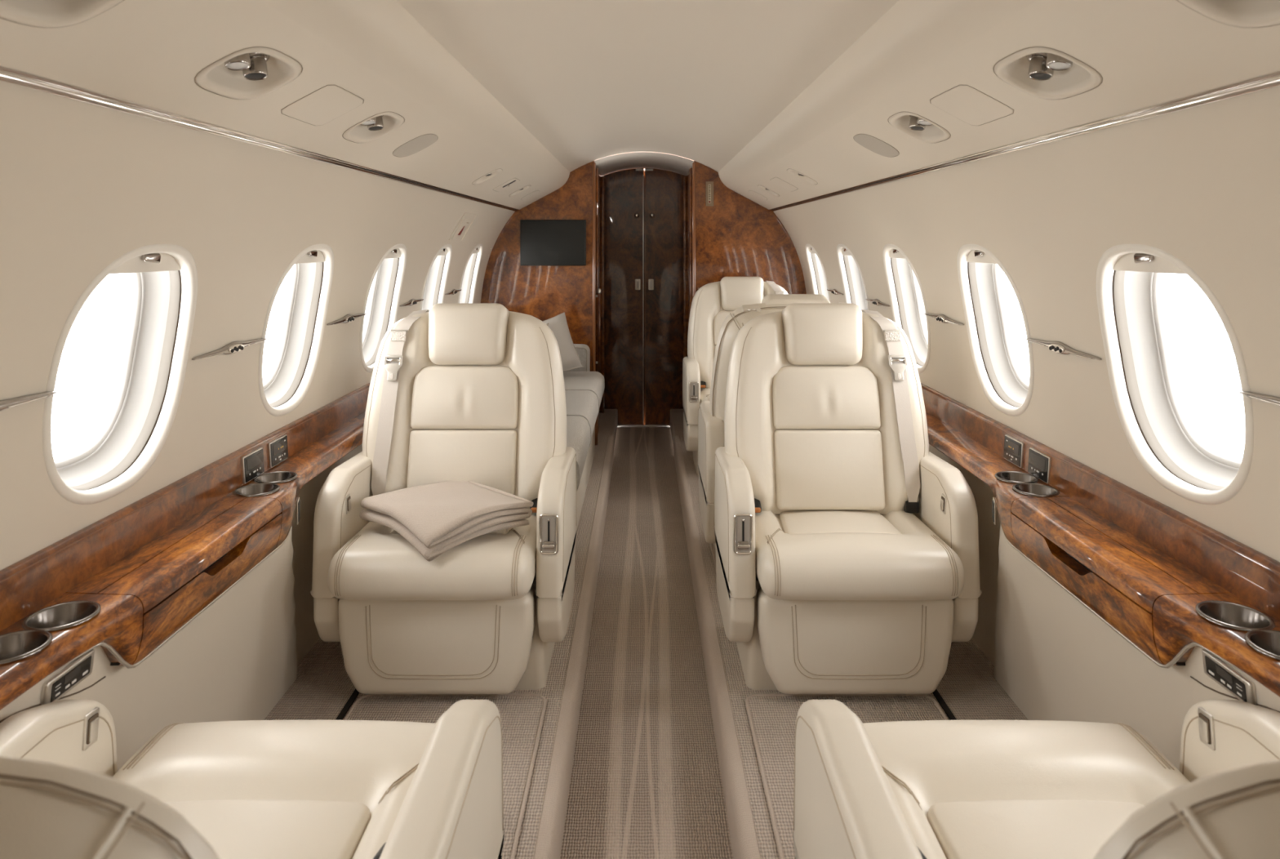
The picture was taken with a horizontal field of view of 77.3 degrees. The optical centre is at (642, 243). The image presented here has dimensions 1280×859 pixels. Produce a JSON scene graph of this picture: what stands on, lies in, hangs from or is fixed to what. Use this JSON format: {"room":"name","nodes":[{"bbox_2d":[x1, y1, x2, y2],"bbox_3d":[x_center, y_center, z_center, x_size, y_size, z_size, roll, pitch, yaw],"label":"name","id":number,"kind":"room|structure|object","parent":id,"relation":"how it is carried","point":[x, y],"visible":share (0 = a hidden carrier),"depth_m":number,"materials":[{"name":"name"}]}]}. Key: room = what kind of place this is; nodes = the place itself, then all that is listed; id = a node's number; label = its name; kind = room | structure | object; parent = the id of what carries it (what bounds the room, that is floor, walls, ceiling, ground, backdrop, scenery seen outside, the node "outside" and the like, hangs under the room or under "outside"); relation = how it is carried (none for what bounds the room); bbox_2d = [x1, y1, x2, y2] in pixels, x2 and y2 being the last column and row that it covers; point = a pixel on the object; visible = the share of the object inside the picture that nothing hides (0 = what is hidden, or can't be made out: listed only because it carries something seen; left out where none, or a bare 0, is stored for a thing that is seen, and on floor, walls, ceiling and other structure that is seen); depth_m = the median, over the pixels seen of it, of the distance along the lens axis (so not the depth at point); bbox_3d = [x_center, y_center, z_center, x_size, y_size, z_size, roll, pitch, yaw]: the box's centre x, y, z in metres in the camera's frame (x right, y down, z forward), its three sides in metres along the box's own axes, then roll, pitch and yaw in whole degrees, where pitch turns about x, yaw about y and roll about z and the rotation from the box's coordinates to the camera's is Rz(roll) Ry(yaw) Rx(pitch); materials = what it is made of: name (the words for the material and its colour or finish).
{"room":"aircraft cabin","nodes":[
{"label":"aircraft cabin","id":0,"kind":"room"},
{"bbox_2d":[0,80,514,770],"bbox_3d":[-0.779,0.446,1.685,0.202,1.258,5.270,0,0,0],"label":"wall","id":1,"kind":"structure","parent":0,"point":[84,186],"depth_m":1.45,"materials":[{"name":"beige plastic"}]},
{"bbox_2d":[0,390,59,411],"bbox_3d":[-0.849,0.217,1.017,0.016,0.026,0.294,0,0,0],"label":"wall ornament","id":2,"kind":"object","parent":1,"relation":"attached to","point":[5,404],"visible":1,"depth_m":1.09,"materials":[{"name":"silver metal"}]},
{"bbox_2d":[0,0,124,27],"bbox_3d":[-0.554,-0.248,0.735,0.103,0.071,0.180,0,0,0],"label":"light","id":3,"kind":"object","parent":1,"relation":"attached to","point":[33,13],"visible":1,"depth_m":0.80,"materials":[{"name":"beige plastic"}]},
{"bbox_2d":[42,244,197,504],"bbox_3d":[-0.879,0.209,1.325,0.173,0.420,0.358,0,0,0],"label":"window","id":4,"kind":"structure","parent":1,"relation":"in","point":[135,423],"depth_m":1.44,"materials":[{"name":"white plastic"}]},
{"bbox_2d":[109,253,181,274],"bbox_3d":[-0.822,0.029,1.325,0.018,0.036,0.224,0,0,0],"label":"shade","id":5,"kind":"object","parent":4,"relation":"attached to","point":[149,262],"depth_m":1.32,"materials":[{"name":"beige plastic"}]},
{"bbox_2d":[0,382,370,710],"bbox_3d":[-0.814,0.541,1.677,0.146,0.190,5.215,0,0,0],"label":"ledge","id":6,"kind":"object","parent":1,"relation":"attached to","point":[126,582],"visible":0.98,"depth_m":1.31,"materials":[{"name":"brown wood"}]},
{"bbox_2d":[297,497,299,524],"bbox_3d":[-0.761,0.590,1.768,0.002,0.052,0.032,0,0,-17],"label":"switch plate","id":7,"kind":"object","parent":6,"relation":"attached to","point":[298,498],"depth_m":1.76,"materials":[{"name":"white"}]},
{"bbox_2d":[297,499,300,521],"bbox_3d":[-0.759,0.590,1.769,0.002,0.043,0.025,0,0,-17],"label":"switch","id":8,"kind":"object","parent":6,"relation":"attached to","point":[299,500],"depth_m":1.76,"materials":[{"name":"black plastic"}]},
{"bbox_2d":[191,337,267,359],"bbox_3d":[-0.849,0.217,1.665,0.016,0.026,0.294,0,0,0],"label":"wall ornament","id":9,"kind":"object","parent":1,"relation":"attached to","point":[233,347],"visible":1,"depth_m":1.64,"materials":[{"name":"silver metal"}]},
{"bbox_2d":[194,46,302,99],"bbox_3d":[-0.554,-0.248,1.135,0.103,0.071,0.180,0,0,0],"label":"light","id":10,"kind":"object","parent":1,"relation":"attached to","point":[254,72],"visible":0.89,"depth_m":1.15,"materials":[{"name":"beige plastic"}]},
{"bbox_2d":[244,72,266,79],"bbox_3d":[-0.559,-0.244,1.157,0.028,0.008,0.029,0,0,0],"label":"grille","id":11,"kind":"object","parent":10,"relation":"attached to","point":[247,75],"depth_m":1.16,"materials":[{"name":"grey metal"}]},
{"bbox_2d":[0,66,517,211],"bbox_3d":[-0.676,-0.183,1.675,0.018,0.020,5.250,0,0,0],"label":"trim","id":12,"kind":"structure","parent":1,"relation":"attached to","point":[7,75],"depth_m":1.16,"materials":[{"name":"silver metal"}]},
{"bbox_2d":[0,0,569,209],"bbox_3d":[-0.539,-0.302,1.675,0.302,0.236,5.250,0,0,0],"label":"ceiling panel","id":13,"kind":"object","parent":1,"relation":"attached to","point":[148,53],"depth_m":1.24,"materials":[{"name":"beige plastic"}]},
{"bbox_2d":[392,133,438,157],"bbox_3d":[-0.554,-0.241,1.955,0.098,0.054,0.139,0,0,0],"label":"speaker","id":14,"kind":"object","parent":13,"relation":"attached to","point":[418,144],"visible":1,"depth_m":1.95,"materials":[{"name":"beige plastic"}]},
{"bbox_2d":[257,244,333,416],"bbox_3d":[-0.879,0.209,1.973,0.173,0.420,0.358,0,0,0],"label":"window","id":15,"kind":"structure","parent":1,"relation":"in","point":[287,380],"depth_m":2.09,"materials":[{"name":"white plastic"}]},
{"bbox_2d":[294,249,324,263],"bbox_3d":[-0.822,0.029,1.973,0.018,0.036,0.224,0,0,0],"label":"shade","id":16,"kind":"object","parent":15,"relation":"attached to","point":[314,255],"depth_m":1.97,"materials":[{"name":"beige plastic"}]},
{"bbox_2d":[280,84,364,125],"bbox_3d":[-0.554,-0.241,1.395,0.091,0.050,0.173,0,0,0],"label":"access panel","id":17,"kind":"object","parent":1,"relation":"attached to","point":[322,106],"visible":1,"depth_m":1.39,"materials":[{"name":"beige plastic"}]},
{"bbox_2d":[326,312,366,324],"bbox_3d":[-0.849,0.217,2.313,0.016,0.026,0.294,0,0,0],"label":"wall ornament","id":18,"kind":"object","parent":1,"relation":"attached to","point":[347,318],"visible":1,"depth_m":2.29,"materials":[{"name":"silver metal"}]},
{"bbox_2d":[342,111,404,142],"bbox_3d":[-0.554,-0.248,1.655,0.103,0.071,0.164,0,0,0],"label":"light","id":19,"kind":"object","parent":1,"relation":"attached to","point":[373,127],"visible":0.77,"depth_m":1.68,"materials":[{"name":"beige plastic"}]},
{"bbox_2d":[368,126,382,129],"bbox_3d":[-0.559,-0.244,1.677,0.028,0.008,0.029,0,0,0],"label":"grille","id":20,"kind":"object","parent":19,"relation":"attached to","point":[370,127],"depth_m":1.68,"materials":[{"name":"grey metal"}]},
{"bbox_2d":[360,244,407,373],"bbox_3d":[-0.879,0.209,2.621,0.173,0.420,0.358,0,0,0],"label":"window","id":21,"kind":"structure","parent":1,"relation":"in","point":[381,303],"depth_m":2.75,"materials":[{"name":"white plastic"}]},
{"bbox_2d":[384,248,399,258],"bbox_3d":[-0.822,0.029,2.621,0.018,0.036,0.224,0,0,0],"label":"shade","id":22,"kind":"object","parent":21,"relation":"attached to","point":[394,253],"depth_m":2.62,"materials":[{"name":"beige plastic"}]},
{"bbox_2d":[399,298,424,306],"bbox_3d":[-0.849,0.217,2.961,0.016,0.026,0.294,0,0,0],"label":"wall ornament","id":23,"kind":"object","parent":1,"relation":"attached to","point":[413,301],"visible":1,"depth_m":2.94,"materials":[{"name":"silver metal"}]},
{"bbox_2d":[419,244,452,310],"bbox_3d":[-0.879,0.209,3.269,0.173,0.420,0.358,0,0,0],"label":"window","id":24,"kind":"structure","parent":1,"relation":"in","point":[435,282],"depth_m":3.41,"materials":[{"name":"white"}]},
{"bbox_2d":[437,247,446,255],"bbox_3d":[-0.822,0.029,3.269,0.018,0.036,0.224,0,0,0],"label":"shade","id":25,"kind":"object","parent":24,"relation":"attached to","point":[442,251],"depth_m":3.27,"materials":[{"name":"beige plastic"}]},
{"bbox_2d":[444,288,461,294],"bbox_3d":[-0.849,0.217,3.609,0.016,0.026,0.294,0,0,0],"label":"wall ornament","id":26,"kind":"object","parent":1,"relation":"attached to","point":[453,291],"visible":1,"depth_m":3.58,"materials":[{"name":"silver metal"}]},
{"bbox_2d":[448,212,477,240],"bbox_3d":[-0.752,-0.072,3.360,0.073,0.116,0.240,0,0,0],"label":"panel","id":27,"kind":"object","parent":1,"relation":"attached to","point":[459,232],"visible":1,"depth_m":3.33,"materials":[{"name":"beige plastic"}]},
{"bbox_2d":[457,244,483,302],"bbox_3d":[-0.879,0.209,3.917,0.173,0.420,0.358,0,0,0],"label":"window","id":28,"kind":"structure","parent":1,"relation":"in","point":[468,280],"depth_m":4.06,"materials":[{"name":"white"}]},
{"bbox_2d":[471,168,502,184],"bbox_3d":[-0.554,-0.247,2.860,0.103,0.070,0.116,0,0,0],"label":"light","id":29,"kind":"object","parent":1,"relation":"attached to","point":[495,172],"visible":0.64,"depth_m":2.90,"materials":[{"name":"beige plastic"}]},
{"bbox_2d":[493,177,519,191],"bbox_3d":[-0.554,-0.241,3.260,0.091,0.050,0.153,0,0,0],"label":"panel","id":30,"kind":"object","parent":1,"relation":"attached to","point":[514,180],"visible":1,"depth_m":3.25,"materials":[{"name":"beige plastic"}]},
{"bbox_2d":[509,184,531,196],"bbox_3d":[-0.554,-0.248,3.620,0.096,0.068,0.112,0,0,0],"label":"light","id":31,"kind":"object","parent":1,"relation":"attached to","point":[526,187],"visible":0.52,"depth_m":3.65,"materials":[{"name":"beige plastic"}]},
{"bbox_2d":[263,408,617,858],"bbox_3d":[-0.530,1.130,2.145,0.744,0.140,6.190,0,0,0],"label":"floor","id":32,"kind":"structure","parent":0,"point":[540,726],"depth_m":1.85,"materials":[{"name":"carpet"}]},
{"bbox_2d":[0,699,504,858],"bbox_3d":[-0.482,0.670,0.772,0.587,0.800,0.851,0,0,0],"label":"seat","id":33,"kind":"object","parent":32,"relation":"on","point":[244,788],"visible":1,"depth_m":0.96,"materials":[{"name":"beige leather"}]},
{"bbox_2d":[111,720,435,858],"bbox_3d":[-0.482,0.742,0.850,0.456,0.120,0.695,0,0,0],"label":"seat cushion","id":34,"kind":"object","parent":33,"relation":"on","point":[251,788],"depth_m":1.04,"materials":[{"name":"beige leather"}]},
{"bbox_2d":[310,302,577,693],"bbox_3d":[-0.479,0.617,2.042,0.587,0.907,0.564,0,0,0],"label":"seat","id":35,"kind":"object","parent":32,"relation":"on","point":[462,392],"visible":0.87,"depth_m":1.93,"materials":[{"name":"beige leather"}]},
{"bbox_2d":[328,512,536,599],"bbox_3d":[-0.479,0.742,1.962,0.456,0.120,0.405,0,0,0],"label":"seat cushion","id":36,"kind":"object","parent":35,"relation":"on","point":[371,560],"depth_m":1.78,"materials":[{"name":"beige leather"}]},
{"bbox_2d":[359,480,533,560],"bbox_3d":[-0.475,0.651,1.935,0.335,0.085,0.273,0,0,43],"label":"folded blanket","id":37,"kind":"object","parent":35,"relation":"on","point":[435,518],"visible":1,"depth_m":1.86,"materials":[{"name":"fabric"}]},
{"bbox_2d":[563,343,604,532],"bbox_3d":[-0.491,0.708,3.330,0.601,0.725,1.740,0,0,0],"label":"side divan","id":38,"kind":"object","parent":32,"relation":"on","point":[584,388],"visible":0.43,"depth_m":3.34,"materials":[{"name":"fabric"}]},
{"bbox_2d":[542,311,583,371],"bbox_3d":[-0.457,0.505,3.885,0.340,0.331,0.141,0,0,-32],"label":"cushion","id":39,"kind":"object","parent":38,"relation":"on","point":[570,357],"visible":0.44,"depth_m":3.89,"materials":[{"name":"fabric"}]},
{"bbox_2d":[563,371,604,491],"bbox_3d":[-0.492,0.745,3.270,0.599,0.211,1.620,0,0,0],"label":"seat cushion","id":40,"kind":"object","parent":38,"relation":"on","point":[584,390],"depth_m":3.21,"materials":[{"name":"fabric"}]},
{"bbox_2d":[480,160,604,433],"bbox_3d":[-0.561,0.367,4.761,0.637,1.626,0.958,0,0,0],"label":"wall","id":41,"kind":"structure","parent":0,"point":[542,292],"depth_m":4.29,"materials":[{"name":"brown wood"}]},
{"bbox_2d":[520,219,586,265],"bbox_3d":[-0.479,-0.006,4.279,0.352,0.246,0.024,0,0,0],"label":"monitor","id":42,"kind":"object","parent":41,"relation":"attached to","point":[542,242],"visible":1,"depth_m":4.27,"materials":[{"name":"black"}]},
{"bbox_2d":[595,201,597,215],"bbox_3d":[-0.249,-0.190,4.360,0.008,0.075,0.020,0,0,0],"label":"light slot","id":43,"kind":"object","parent":41,"relation":"attached to","point":[596,202],"visible":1,"depth_m":4.35,"materials":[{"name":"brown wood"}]},
{"bbox_2d":[595,288,600,369],"bbox_3d":[-0.246,0.475,4.450,0.032,0.450,0.023,0,0,0],"label":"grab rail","id":44,"kind":"object","parent":41,"relation":"attached to","point":[598,291],"visible":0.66,"depth_m":4.44,"materials":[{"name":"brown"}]},
{"bbox_2d":[603,168,644,424],"bbox_3d":[-0.124,0.347,5.202,0.264,1.676,0.066,0,0,0],"label":"door","id":45,"kind":"structure","parent":41,"relation":"in","point":[624,188],"depth_m":5.20,"materials":[{"name":"brown wood"}]},
{"bbox_2d":[602,151,685,424],"bbox_3d":[0.008,0.420,5.300,1.900,2.300,0.050,0,0,0],"label":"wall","id":46,"kind":"structure","parent":0,"point":[632,152],"depth_m":5.28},
{"bbox_2d":[560,426,733,858],"bbox_3d":[0.008,1.210,2.145,0.360,0.040,6.190,0,0,0],"label":"carpet","id":47,"kind":"structure","parent":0,"point":[646,782],"depth_m":2.10,"materials":[{"name":"carpet"}]},
{"bbox_2d":[617,424,670,426],"bbox_3d":[0.012,1.182,5.190,0.440,0.012,0.020,0,0,0],"label":"trim","id":48,"kind":"structure","parent":47,"relation":"on","point":[618,425],"depth_m":5.18,"materials":[{"name":"white metal"}]},
{"bbox_2d":[396,0,898,176],"bbox_3d":[0.008,-0.424,2.145,0.890,0.142,6.190,0,0,0],"label":"ceiling","id":49,"kind":"structure","parent":0,"point":[698,81],"depth_m":1.99,"materials":[{"name":"beige plastic"}]},
{"bbox_2d":[683,160,806,358],"bbox_3d":[0.578,0.367,4.761,0.637,1.626,0.958,0,0,0],"label":"wall","id":50,"kind":"structure","parent":0,"point":[735,236],"depth_m":4.29,"materials":[{"name":"brown wood"}]},
{"bbox_2d":[644,168,685,424],"bbox_3d":[0.148,0.347,5.202,0.264,1.676,0.066,0,0,0],"label":"door","id":51,"kind":"structure","parent":50,"relation":"in","point":[664,188],"depth_m":5.20,"materials":[{"name":"brown wood"}]},
{"bbox_2d":[706,181,713,205],"bbox_3d":[0.360,-0.268,4.286,0.042,0.132,0.006,0,0,0],"label":"wall sign","id":52,"kind":"object","parent":50,"relation":"attached to","point":[709,184],"visible":1,"depth_m":4.29,"materials":[{"name":"brown plastic"}]},
{"bbox_2d":[670,408,1028,858],"bbox_3d":[0.546,1.130,2.145,0.744,0.140,6.190,0,0,0],"label":"floor","id":53,"kind":"structure","parent":0,"point":[754,730],"depth_m":1.84,"materials":[{"name":"carpet"}]},
{"bbox_2d":[682,276,787,475],"bbox_3d":[0.495,0.617,3.822,0.587,0.907,0.564,0,0,0],"label":"seat","id":54,"kind":"object","parent":53,"relation":"on","point":[713,302],"visible":0.39,"depth_m":3.92,"materials":[{"name":"beige leather"}]},
{"bbox_2d":[700,387,710,403],"bbox_3d":[0.495,0.742,3.743,0.456,0.120,0.405,0,0,0],"label":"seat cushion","id":55,"kind":"object","parent":54,"relation":"on","point":[704,392],"depth_m":3.71,"materials":[{"name":"beige leather"}]},
{"bbox_2d":[697,293,840,551],"bbox_3d":[0.495,0.617,2.753,0.587,0.907,0.564,0,0,0],"label":"seat","id":56,"kind":"object","parent":53,"relation":"on","point":[710,413],"visible":0.19,"depth_m":2.55,"materials":[{"name":"beige leather"}]},
{"bbox_2d":[714,302,982,693],"bbox_3d":[0.495,0.617,2.042,0.587,0.907,0.564,0,0,0],"label":"seat","id":57,"kind":"object","parent":53,"relation":"on","point":[847,562],"visible":1,"depth_m":1.98,"materials":[{"name":"beige leather"}]},
{"bbox_2d":[755,510,964,599],"bbox_3d":[0.495,0.742,1.962,0.456,0.120,0.405,0,0,0],"label":"seat cushion","id":58,"kind":"object","parent":57,"relation":"on","point":[800,554],"depth_m":1.79,"materials":[{"name":"beige leather"}]},
{"bbox_2d":[791,699,1279,858],"bbox_3d":[0.498,0.670,0.772,0.587,0.800,0.851,0,0,0],"label":"seat","id":59,"kind":"object","parent":53,"relation":"on","point":[918,788],"visible":1,"depth_m":0.97,"materials":[{"name":"beige leather"}]},
{"bbox_2d":[862,720,1190,858],"bbox_3d":[0.498,0.742,0.850,0.456,0.120,0.695,0,0,0],"label":"seat cushion","id":60,"kind":"object","parent":59,"relation":"on","point":[962,788],"depth_m":1.04,"materials":[{"name":"beige leather"}]},
{"bbox_2d":[773,85,1279,770],"bbox_3d":[0.795,0.446,1.685,0.202,1.258,5.270,0,0,0],"label":"wall","id":61,"kind":"structure","parent":0,"point":[1199,185],"depth_m":1.50,"materials":[{"name":"beige plastic"}]},
{"bbox_2d":[748,190,767,199],"bbox_3d":[0.570,-0.241,3.950,0.088,0.048,0.143,0,0,0],"label":"air vent","id":62,"kind":"object","parent":61,"relation":"attached to","point":[752,192],"visible":1,"depth_m":3.94,"materials":[{"name":"beige plastic"}]},
{"bbox_2d":[758,184,779,196],"bbox_3d":[0.570,-0.248,3.620,0.096,0.068,0.112,0,0,0],"label":"light","id":63,"kind":"object","parent":61,"relation":"attached to","point":[762,187],"visible":0.58,"depth_m":3.65,"materials":[{"name":"beige plastic"}]},
{"bbox_2d":[769,177,798,191],"bbox_3d":[0.570,-0.241,3.230,0.091,0.050,0.173,0,0,0],"label":"access panel","id":64,"kind":"object","parent":61,"relation":"attached to","point":[776,180],"visible":1,"depth_m":3.22,"materials":[{"name":"beige plastic"}]},
{"bbox_2d":[786,168,817,184],"bbox_3d":[0.570,-0.247,2.860,0.103,0.070,0.116,0,0,0],"label":"light","id":65,"kind":"object","parent":61,"relation":"attached to","point":[793,172],"visible":0.62,"depth_m":2.89,"materials":[{"name":"beige plastic"}]},
{"bbox_2d":[805,244,830,302],"bbox_3d":[0.895,0.209,3.917,0.173,0.420,0.358,0,0,0],"label":"window","id":66,"kind":"structure","parent":61,"relation":"in","point":[818,275],"depth_m":4.06,"materials":[{"name":"white"}]},
{"bbox_2d":[826,288,844,294],"bbox_3d":[0.865,0.217,3.609,0.016,0.026,0.294,0,0,0],"label":"wall ornament","id":67,"kind":"object","parent":61,"relation":"attached to","point":[834,291],"visible":1,"depth_m":3.59,"materials":[{"name":"silver metal"}]},
{"bbox_2d":[836,244,869,310],"bbox_3d":[0.895,0.209,3.269,0.173,0.420,0.358,0,0,0],"label":"window","id":68,"kind":"structure","parent":61,"relation":"in","point":[852,278],"depth_m":3.41,"materials":[{"name":"white"}]},
{"bbox_2d":[842,247,851,255],"bbox_3d":[0.838,0.029,3.269,0.018,0.036,0.224,0,0,0],"label":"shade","id":69,"kind":"object","parent":68,"relation":"attached to","point":[846,251],"depth_m":3.27,"materials":[{"name":"beige plastic"}]},
{"bbox_2d":[865,298,889,306],"bbox_3d":[0.865,0.217,2.961,0.016,0.026,0.294,0,0,0],"label":"wall ornament","id":70,"kind":"object","parent":61,"relation":"attached to","point":[875,301],"visible":1,"depth_m":2.94,"materials":[{"name":"silver metal"}]},
{"bbox_2d":[882,244,930,373],"bbox_3d":[0.895,0.209,2.621,0.173,0.420,0.358,0,0,0],"label":"window","id":71,"kind":"structure","parent":61,"relation":"in","point":[907,298],"depth_m":2.75,"materials":[{"name":"white plastic"}]},
{"bbox_2d":[889,248,905,258],"bbox_3d":[0.838,0.029,2.621,0.018,0.036,0.224,0,0,0],"label":"shade","id":72,"kind":"object","parent":71,"relation":"attached to","point":[895,253],"depth_m":2.62,"materials":[{"name":"beige plastic"}]},
{"bbox_2d":[887,111,951,142],"bbox_3d":[0.570,-0.248,1.655,0.103,0.071,0.164,0,0,0],"label":"light","id":73,"kind":"object","parent":61,"relation":"attached to","point":[915,126],"visible":0.63,"depth_m":1.68,"materials":[{"name":"beige plastic"}]},
{"bbox_2d":[910,126,924,129],"bbox_3d":[0.575,-0.244,1.677,0.028,0.008,0.029,0,0,0],"label":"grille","id":74,"kind":"object","parent":73,"relation":"attached to","point":[911,127],"depth_m":1.68,"materials":[{"name":"grey metal"}]},
{"bbox_2d":[923,313,964,324],"bbox_3d":[0.865,0.217,2.313,0.016,0.026,0.294,0,0,0],"label":"wall ornament","id":75,"kind":"object","parent":61,"relation":"attached to","point":[943,318],"visible":1,"depth_m":2.29,"materials":[{"name":"silver metal"}]},
{"bbox_2d":[929,84,1013,125],"bbox_3d":[0.570,-0.241,1.395,0.091,0.050,0.173,0,0,0],"label":"access panel","id":76,"kind":"object","parent":61,"relation":"attached to","point":[969,104],"visible":1,"depth_m":1.39,"materials":[{"name":"beige plastic"}]},
{"bbox_2d":[956,244,1033,416],"bbox_3d":[0.895,0.209,1.973,0.173,0.420,0.358,0,0,0],"label":"window","id":77,"kind":"structure","parent":61,"relation":"in","point":[1002,379],"depth_m":2.09,"materials":[{"name":"white plastic"}]},
{"bbox_2d":[966,249,996,263],"bbox_3d":[0.838,0.029,1.973,0.018,0.036,0.224,0,0,0],"label":"shade","id":78,"kind":"object","parent":77,"relation":"attached to","point":[972,255],"depth_m":1.98,"materials":[{"name":"beige plastic"}]},
{"bbox_2d":[718,0,1279,209],"bbox_3d":[0.555,-0.302,1.675,0.302,0.236,5.250,0,0,0],"label":"ceiling panel","id":79,"kind":"object","parent":61,"relation":"attached to","point":[1145,53],"depth_m":1.25,"materials":[{"name":"beige plastic"}]},
{"bbox_2d":[853,133,899,157],"bbox_3d":[0.570,-0.241,1.955,0.098,0.054,0.139,0,0,0],"label":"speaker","id":80,"kind":"object","parent":79,"relation":"attached to","point":[871,143],"visible":1,"depth_m":1.95,"materials":[{"name":"beige plastic"}]},
{"bbox_2d":[770,71,1279,211],"bbox_3d":[0.693,-0.183,1.675,0.018,0.020,5.250,0,0,0],"label":"trim","id":81,"kind":"structure","parent":61,"relation":"attached to","point":[1272,80],"depth_m":1.20,"materials":[{"name":"silver metal"}]},
{"bbox_2d":[992,46,1102,99],"bbox_3d":[0.570,-0.248,1.135,0.103,0.071,0.180,0,0,0],"label":"light","id":82,"kind":"object","parent":61,"relation":"attached to","point":[1040,72],"visible":0.87,"depth_m":1.15,"materials":[{"name":"beige plastic"}]},
{"bbox_2d":[1029,72,1051,79],"bbox_3d":[0.575,-0.244,1.157,0.028,0.008,0.029,0,0,0],"label":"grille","id":83,"kind":"object","parent":82,"relation":"attached to","point":[1032,75],"depth_m":1.16,"materials":[{"name":"grey metal"}]},
{"bbox_2d":[1024,337,1102,359],"bbox_3d":[0.865,0.217,1.665,0.016,0.026,0.294,0,0,0],"label":"wall ornament","id":84,"kind":"object","parent":61,"relation":"attached to","point":[1059,347],"visible":1,"depth_m":1.65,"materials":[{"name":"silver metal"}]},
{"bbox_2d":[920,382,1279,705],"bbox_3d":[0.830,0.541,1.677,0.146,0.190,5.215,0,0,0],"label":"ledge","id":85,"kind":"object","parent":61,"relation":"attached to","point":[1166,581],"visible":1,"depth_m":1.34,"materials":[{"name":"brown wood"}]},
{"bbox_2d":[991,499,994,521],"bbox_3d":[0.775,0.590,1.769,0.002,0.043,0.025,0,0,17],"label":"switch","id":86,"kind":"object","parent":85,"relation":"attached to","point":[993,500],"depth_m":1.76,"materials":[{"name":"black plastic"}]},
{"bbox_2d":[992,497,995,524],"bbox_3d":[0.777,0.590,1.768,0.002,0.052,0.032,0,0,17],"label":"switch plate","id":87,"kind":"object","parent":85,"relation":"attached to","point":[993,500],"depth_m":1.76,"materials":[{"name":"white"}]},
{"bbox_2d":[1096,244,1253,504],"bbox_3d":[0.895,0.209,1.325,0.173,0.420,0.358,0,0,0],"label":"window","id":88,"kind":"structure","parent":61,"relation":"in","point":[1158,424],"depth_m":1.44,"materials":[{"name":"white plastic"}]},
{"bbox_2d":[1112,253,1186,274],"bbox_3d":[0.838,0.029,1.325,0.018,0.036,0.224,0,0,0],"label":"shade","id":89,"kind":"object","parent":88,"relation":"attached to","point":[1140,262],"depth_m":1.32,"materials":[{"name":"beige plastic"}]},
{"bbox_2d":[1176,0,1279,27],"bbox_3d":[0.570,-0.248,0.735,0.103,0.071,0.180,0,0,0],"label":"light","id":90,"kind":"object","parent":61,"relation":"attached to","point":[1237,13],"visible":1,"depth_m":0.80,"materials":[{"name":"beige plastic"}]},
{"bbox_2d":[1236,390,1279,405],"bbox_3d":[0.865,0.217,1.017,0.016,0.026,0.294,0,0,0],"label":"wall ornament","id":91,"kind":"object","parent":61,"relation":"attached to","point":[1275,400],"visible":1,"depth_m":1.11,"materials":[{"name":"silver metal"}]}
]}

